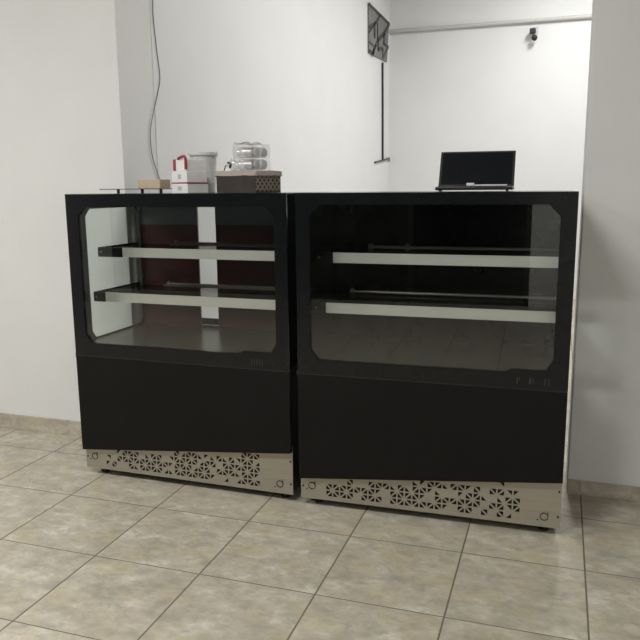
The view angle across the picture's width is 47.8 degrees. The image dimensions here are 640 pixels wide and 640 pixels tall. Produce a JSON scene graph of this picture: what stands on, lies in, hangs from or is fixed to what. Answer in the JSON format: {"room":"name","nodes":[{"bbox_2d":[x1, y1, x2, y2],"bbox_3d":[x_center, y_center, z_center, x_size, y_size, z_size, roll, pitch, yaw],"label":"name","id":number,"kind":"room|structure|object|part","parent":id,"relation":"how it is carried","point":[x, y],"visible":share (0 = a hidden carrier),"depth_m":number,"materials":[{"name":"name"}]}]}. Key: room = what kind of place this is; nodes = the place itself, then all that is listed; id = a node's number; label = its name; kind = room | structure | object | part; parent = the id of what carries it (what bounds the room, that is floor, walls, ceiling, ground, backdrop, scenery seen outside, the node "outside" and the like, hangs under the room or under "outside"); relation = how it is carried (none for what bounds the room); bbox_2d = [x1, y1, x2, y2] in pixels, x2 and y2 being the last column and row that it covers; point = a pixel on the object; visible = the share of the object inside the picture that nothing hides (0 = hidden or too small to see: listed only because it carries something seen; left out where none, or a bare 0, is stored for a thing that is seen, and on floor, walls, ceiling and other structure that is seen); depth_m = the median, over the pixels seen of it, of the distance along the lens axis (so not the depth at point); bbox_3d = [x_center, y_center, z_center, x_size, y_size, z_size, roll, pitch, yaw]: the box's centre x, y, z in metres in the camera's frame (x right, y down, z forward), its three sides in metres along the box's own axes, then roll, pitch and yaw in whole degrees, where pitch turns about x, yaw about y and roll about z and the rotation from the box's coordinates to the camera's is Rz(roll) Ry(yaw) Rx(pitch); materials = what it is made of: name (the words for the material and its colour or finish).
{"room":"food shop","nodes":[
{"label":"food shop","id":0,"kind":"room"},
{"bbox_2d":[0,0,157,420],"bbox_3d":[-2.818,-1.518,4.338,3.922,4.200,0.330,3,11,18],"label":"wall","id":1,"kind":"structure","parent":0,"point":[77,93],"depth_m":3.82,"materials":[{"name":"white paint"}]},
{"bbox_2d":[0,413,81,436],"bbox_3d":[-2.856,0.534,4.550,3.920,0.088,0.010,3,11,18],"label":"baseboard","id":2,"kind":"structure","parent":1,"relation":"attached to","point":[13,421],"depth_m":4.13,"materials":[{"name":"beige tile"}]},
{"bbox_2d":[149,0,389,325],"bbox_3d":[-0.156,-1.950,6.583,0.304,4.200,5.680,3,11,18],"label":"wall","id":3,"kind":"structure","parent":0,"point":[298,79],"depth_m":5.51,"materials":[{"name":"white paint"}]},
{"bbox_2d":[368,2,389,61],"bbox_3d":[0.691,-3.301,8.437,0.022,0.544,1.014,3,11,18],"label":"board","id":4,"kind":"object","parent":3,"relation":"attached to","point":[378,26],"visible":1,"depth_m":8.33,"materials":[{"name":"black plastic"}]},
{"bbox_2d":[374,62,389,162],"bbox_3d":[0.762,-2.503,8.782,0.025,1.192,0.754,3,11,18],"label":"hanging cable","id":5,"kind":"object","parent":4,"relation":"hanging from","point":[383,159],"visible":1,"depth_m":8.77,"materials":[{"name":"black plastic"}]},
{"bbox_2d":[0,299,639,639],"bbox_3d":[-0.660,0.756,3.764,9.000,0.100,12.600,3,11,18],"label":"floor","id":6,"kind":"structure","parent":0,"point":[87,553],"depth_m":2.66,"materials":[{"name":"beige tile"}]},
{"bbox_2d":[65,192,311,496],"bbox_3d":[-0.543,0.067,3.507,1.086,1.347,0.621,3,11,19],"label":"display case","id":7,"kind":"object","parent":6,"relation":"on","point":[169,394],"visible":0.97,"depth_m":3.32,"materials":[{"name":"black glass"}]},
{"bbox_3d":[-1.032,-0.251,3.631,0.008,0.731,0.600,3,11,19],"label":"panel","id":8,"kind":"part","parent":7,"relation":"part of","materials":[{"name":"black glass"}]},
{"bbox_2d":[99,188,171,193],"bbox_3d":[-0.851,-0.600,3.362,0.313,0.022,0.140,3,11,18],"label":"tray","id":9,"kind":"object","parent":7,"relation":"on","point":[160,189],"visible":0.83,"depth_m":3.31,"materials":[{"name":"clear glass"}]},
{"bbox_3d":[-0.851,-0.609,3.360,0.313,0.004,0.140,3,11,18],"label":"tray plate","id":10,"kind":"part","parent":9,"relation":"part of","materials":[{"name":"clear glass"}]},
{"bbox_2d":[138,179,169,188],"bbox_3d":[-0.764,-0.627,3.328,0.124,0.040,0.080,4,11,24],"label":"cardboard box","id":11,"kind":"object","parent":9,"relation":"on","point":[151,183],"visible":0.98,"depth_m":3.29,"materials":[{"name":"brown cardboard"}]},
{"bbox_3d":[-0.786,-0.563,3.730,0.335,0.140,0.003,3,11,19],"label":"door rail","id":12,"kind":"part","parent":7,"relation":"part of","materials":[{"name":"black metal"}]},
{"bbox_3d":[-0.781,-0.306,3.784,0.335,0.666,0.010,3,11,19],"label":"sliding door","id":13,"kind":"part","parent":7,"relation":"part of","materials":[{"name":"clear glass"}]},
{"bbox_3d":[-0.643,-0.176,3.167,1.079,0.745,0.005,3,11,19],"label":"frame","id":14,"kind":"part","parent":7,"relation":"part of","materials":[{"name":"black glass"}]},
{"bbox_3d":[-0.635,0.422,3.283,1.079,0.466,0.020,3,11,19],"label":"panel","id":15,"kind":"part","parent":7,"relation":"part of","materials":[{"name":"black metal"}]},
{"bbox_2d":[171,182,207,192],"bbox_3d":[-0.595,-0.607,3.316,0.101,0.047,0.138,6,12,33],"label":"gift box","id":16,"kind":"object","parent":7,"relation":"on","point":[187,187],"visible":0.95,"depth_m":3.27,"materials":[{"name":"white cardboard"}]},
{"bbox_2d":[172,171,206,181],"bbox_3d":[-0.597,-0.656,3.309,0.092,0.050,0.131,6,12,33],"label":"gift box","id":17,"kind":"object","parent":16,"relation":"on","point":[177,176],"visible":0.9,"depth_m":3.27,"materials":[{"name":"white cardboard"}]},
{"bbox_2d":[173,155,205,170],"bbox_3d":[-0.597,-0.715,3.293,0.091,0.070,0.139,6,12,33],"label":"gift box","id":18,"kind":"object","parent":17,"relation":"on","point":[185,164],"visible":0.97,"depth_m":3.26,"materials":[{"name":"white cardboard"}]},
{"bbox_3d":[-0.619,-0.707,3.236,0.063,0.064,0.016,9,14,42],"label":"looped handle","id":19,"kind":"part","parent":18,"relation":"part of","materials":[{"name":"white cardboard"}]},
{"bbox_3d":[-0.596,-0.628,3.312,0.101,0.004,0.138,6,12,33],"label":"lid","id":20,"kind":"part","parent":16,"relation":"part of","materials":[{"name":"cardboard"}]},
{"bbox_2d":[86,446,292,494],"bbox_3d":[-0.629,0.632,3.337,1.079,0.226,0.002,3,11,19],"label":"grille","id":21,"kind":"object","parent":7,"relation":"attached to","point":[248,467],"depth_m":3.30,"materials":[{"name":"silver metal"}]},
{"bbox_2d":[188,151,217,192],"bbox_3d":[-0.566,-0.720,3.522,0.145,0.194,0.145,3,11,18],"label":"plastic tub","id":22,"kind":"object","parent":7,"relation":"on","point":[210,157],"visible":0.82,"depth_m":3.47,"materials":[{"name":"white plastic"}]},
{"bbox_3d":[-0.544,-0.589,3.389,1.067,0.014,0.614,3,11,19],"label":"panel","id":23,"kind":"part","parent":7,"relation":"part of","materials":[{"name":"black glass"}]},
{"bbox_3d":[-0.444,-0.301,3.729,1.033,0.676,0.010,3,11,19],"label":"frame","id":24,"kind":"part","parent":7,"relation":"part of","materials":[{"name":"black metal"}]},
{"bbox_3d":[-0.406,-0.162,3.559,0.814,0.018,0.031,3,11,19],"label":"rail","id":25,"kind":"part","parent":7,"relation":"part of","materials":[{"name":"grey metal"}]},
{"bbox_3d":[-0.385,-0.366,3.513,0.764,0.018,0.031,3,11,19],"label":"rail","id":26,"kind":"part","parent":7,"relation":"part of","materials":[{"name":"grey metal"}]},
{"bbox_3d":[-0.259,-0.537,3.565,0.578,0.140,0.003,3,11,19],"label":"door rail","id":27,"kind":"part","parent":7,"relation":"part of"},
{"bbox_3d":[-0.255,-0.280,3.619,0.578,0.666,0.010,3,11,19],"label":"sliding door","id":28,"kind":"part","parent":7,"relation":"part of","materials":[{"name":"clear glass"}]},
{"bbox_2d":[214,170,281,192],"bbox_3d":[-0.322,-0.625,3.262,0.238,0.098,0.195,6,12,33],"label":"storage basket","id":29,"kind":"object","parent":7,"relation":"on","point":[244,181],"visible":1,"depth_m":3.19,"materials":[{"name":"wicker"}]},
{"bbox_2d":[224,160,237,170],"bbox_3d":[-0.399,-0.706,3.276,0.073,0.064,0.057,6,12,33],"label":"bundle","id":30,"kind":"object","parent":29,"relation":"on","point":[229,163],"visible":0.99,"depth_m":3.26,"materials":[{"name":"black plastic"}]},
{"bbox_2d":[238,141,263,170],"bbox_3d":[-0.305,-0.734,3.230,0.122,0.130,0.126,6,12,33],"label":"plastic wrap","id":31,"kind":"object","parent":29,"relation":"on","point":[247,142],"visible":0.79,"depth_m":3.20,"materials":[{"name":"clear plastic"}]},
{"bbox_2d":[241,159,259,170],"bbox_3d":[-0.314,-0.691,3.212,0.097,0.051,0.051,6,12,33],"label":"glass tumbler","id":32,"kind":"object","parent":31,"relation":"in","point":[256,162],"visible":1,"depth_m":3.18,"materials":[{"name":"clear glass"}]},
{"bbox_2d":[240,147,259,158],"bbox_3d":[-0.314,-0.743,3.203,0.097,0.051,0.051,6,12,33],"label":"glass tumbler","id":33,"kind":"object","parent":32,"relation":"on","point":[256,151],"visible":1,"depth_m":3.17,"materials":[{"name":"clear glass"}]},
{"bbox_2d":[256,160,266,169],"bbox_3d":[-0.285,-0.699,3.255,0.097,0.051,0.051,6,12,33],"label":"glass tumbler","id":34,"kind":"object","parent":31,"relation":"in","point":[263,162],"visible":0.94,"depth_m":3.22,"materials":[{"name":"clear glass"}]},
{"bbox_2d":[247,147,266,158],"bbox_3d":[-0.285,-0.751,3.245,0.097,0.051,0.051,6,12,33],"label":"glass tumbler","id":35,"kind":"object","parent":34,"relation":"on","point":[263,150],"visible":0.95,"depth_m":3.22,"materials":[{"name":"clear glass"}]},
{"bbox_3d":[-0.046,-0.197,3.295,0.008,0.731,0.600,3,11,19],"label":"panel","id":36,"kind":"part","parent":7,"relation":"part of","materials":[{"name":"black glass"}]},
{"bbox_2d":[295,190,578,530],"bbox_3d":[0.508,0.122,3.159,1.083,1.347,0.621,3,11,17],"label":"display case","id":37,"kind":"object","parent":6,"relation":"on","point":[434,327],"visible":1,"depth_m":3.01,"materials":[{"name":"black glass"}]},
{"bbox_3d":[0.015,-0.192,3.266,0.008,0.731,0.600,3,11,17],"label":"panel","id":38,"kind":"part","parent":37,"relation":"part of","materials":[{"name":"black glass"}]},
{"bbox_3d":[0.350,-0.244,3.399,0.525,0.666,0.010,3,11,17],"label":"sliding door","id":39,"kind":"part","parent":37,"relation":"part of","materials":[{"name":"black glass"}]},
{"bbox_2d":[301,478,561,528],"bbox_3d":[0.431,0.688,2.985,1.076,0.226,0.002,3,11,17],"label":"grille","id":40,"kind":"object","parent":37,"relation":"attached to","point":[526,501],"depth_m":2.95,"materials":[{"name":"silver metal"}]},
{"bbox_3d":[0.425,0.477,2.932,1.076,0.466,0.020,3,11,17],"label":"panel","id":41,"kind":"part","parent":37,"relation":"part of","materials":[{"name":"black metal"}]},
{"bbox_3d":[0.418,-0.120,2.815,1.076,0.745,0.005,3,11,17],"label":"frame","id":42,"kind":"part","parent":37,"relation":"part of","materials":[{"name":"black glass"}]},
{"bbox_3d":[0.507,-0.534,3.041,1.064,0.014,0.614,3,11,17],"label":"panel","id":43,"kind":"part","parent":37,"relation":"part of","materials":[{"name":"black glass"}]},
{"bbox_3d":[0.591,-0.112,3.239,0.920,0.015,0.015,3,11,17],"label":"rail","id":44,"kind":"part","parent":37,"relation":"part of","materials":[{"name":"grey metal"}]},
{"bbox_3d":[0.630,-0.316,3.189,0.836,0.015,0.015,3,11,17],"label":"rail","id":45,"kind":"part","parent":37,"relation":"part of","materials":[{"name":"grey metal"}]},
{"bbox_2d":[435,151,515,190],"bbox_3d":[0.654,-0.629,3.043,0.320,0.170,0.262,3,11,17],"label":"laptop","id":46,"kind":"object","parent":37,"relation":"on","point":[457,169],"visible":0.85,"depth_m":3.12,"materials":[{"name":"black plastic"}]},
{"bbox_2d":[474,184,506,185],"bbox_3d":[0.688,-0.544,2.912,0.128,0.005,0.012,3,11,17],"label":"paper slip","id":47,"kind":"object","parent":46,"relation":"on","point":[481,184],"visible":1,"depth_m":2.90,"materials":[{"name":"white paper"}]},
{"bbox_3d":[0.821,-0.224,3.270,0.511,0.666,0.010,3,11,17],"label":"sliding door","id":48,"kind":"part","parent":37,"relation":"part of","materials":[{"name":"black glass"}]},
{"bbox_2d":[388,0,592,298],"bbox_3d":[1.359,-2.430,9.135,8.800,4.200,0.200,3,11,18],"label":"wall","id":49,"kind":"structure","parent":0,"point":[486,88],"depth_m":8.72,"materials":[{"name":"white paint"}]},
{"bbox_2d":[389,14,591,33],"bbox_3d":[3.081,-3.459,8.227,4.670,0.048,0.048,3,11,18],"label":"trim","id":50,"kind":"structure","parent":49,"relation":"attached to","point":[585,16],"depth_m":8.55,"materials":[{"name":"grey"}]},
{"bbox_2d":[530,27,538,40],"bbox_3d":[2.490,-3.332,8.409,0.093,0.172,0.134,3,11,18],"label":"security camera","id":51,"kind":"object","parent":49,"relation":"attached to","point":[534,31],"visible":1,"depth_m":8.36,"materials":[{"name":"grey plastic"}]},
{"bbox_2d":[566,0,639,486],"bbox_3d":[2.319,-1.252,2.665,2.459,4.200,0.330,3,11,18],"label":"wall","id":52,"kind":"structure","parent":0,"point":[603,446],"depth_m":3.05,"materials":[{"name":"white paint"}]},
{"bbox_2d":[567,479,639,501],"bbox_3d":[2.283,0.810,2.878,2.457,0.068,0.010,3,11,18],"label":"baseboard","id":53,"kind":"structure","parent":52,"relation":"attached to","point":[578,487],"depth_m":3.21,"materials":[{"name":"beige tile"}]},
{"bbox_3d":[-0.694,-3.473,2.989,9.000,0.100,12.600,3,11,18],"label":"ceiling","id":54,"kind":"structure","parent":0,"visible":0},
{"bbox_2d":[150,0,159,178],"bbox_3d":[-0.905,-2.136,3.751,0.004,2.800,0.134,3,11,18],"label":"hanging wire","id":55,"kind":"object","parent":54,"relation":"hanging from","point":[152,0],"visible":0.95,"depth_m":3.92,"materials":[{"name":"grey"}]}
]}

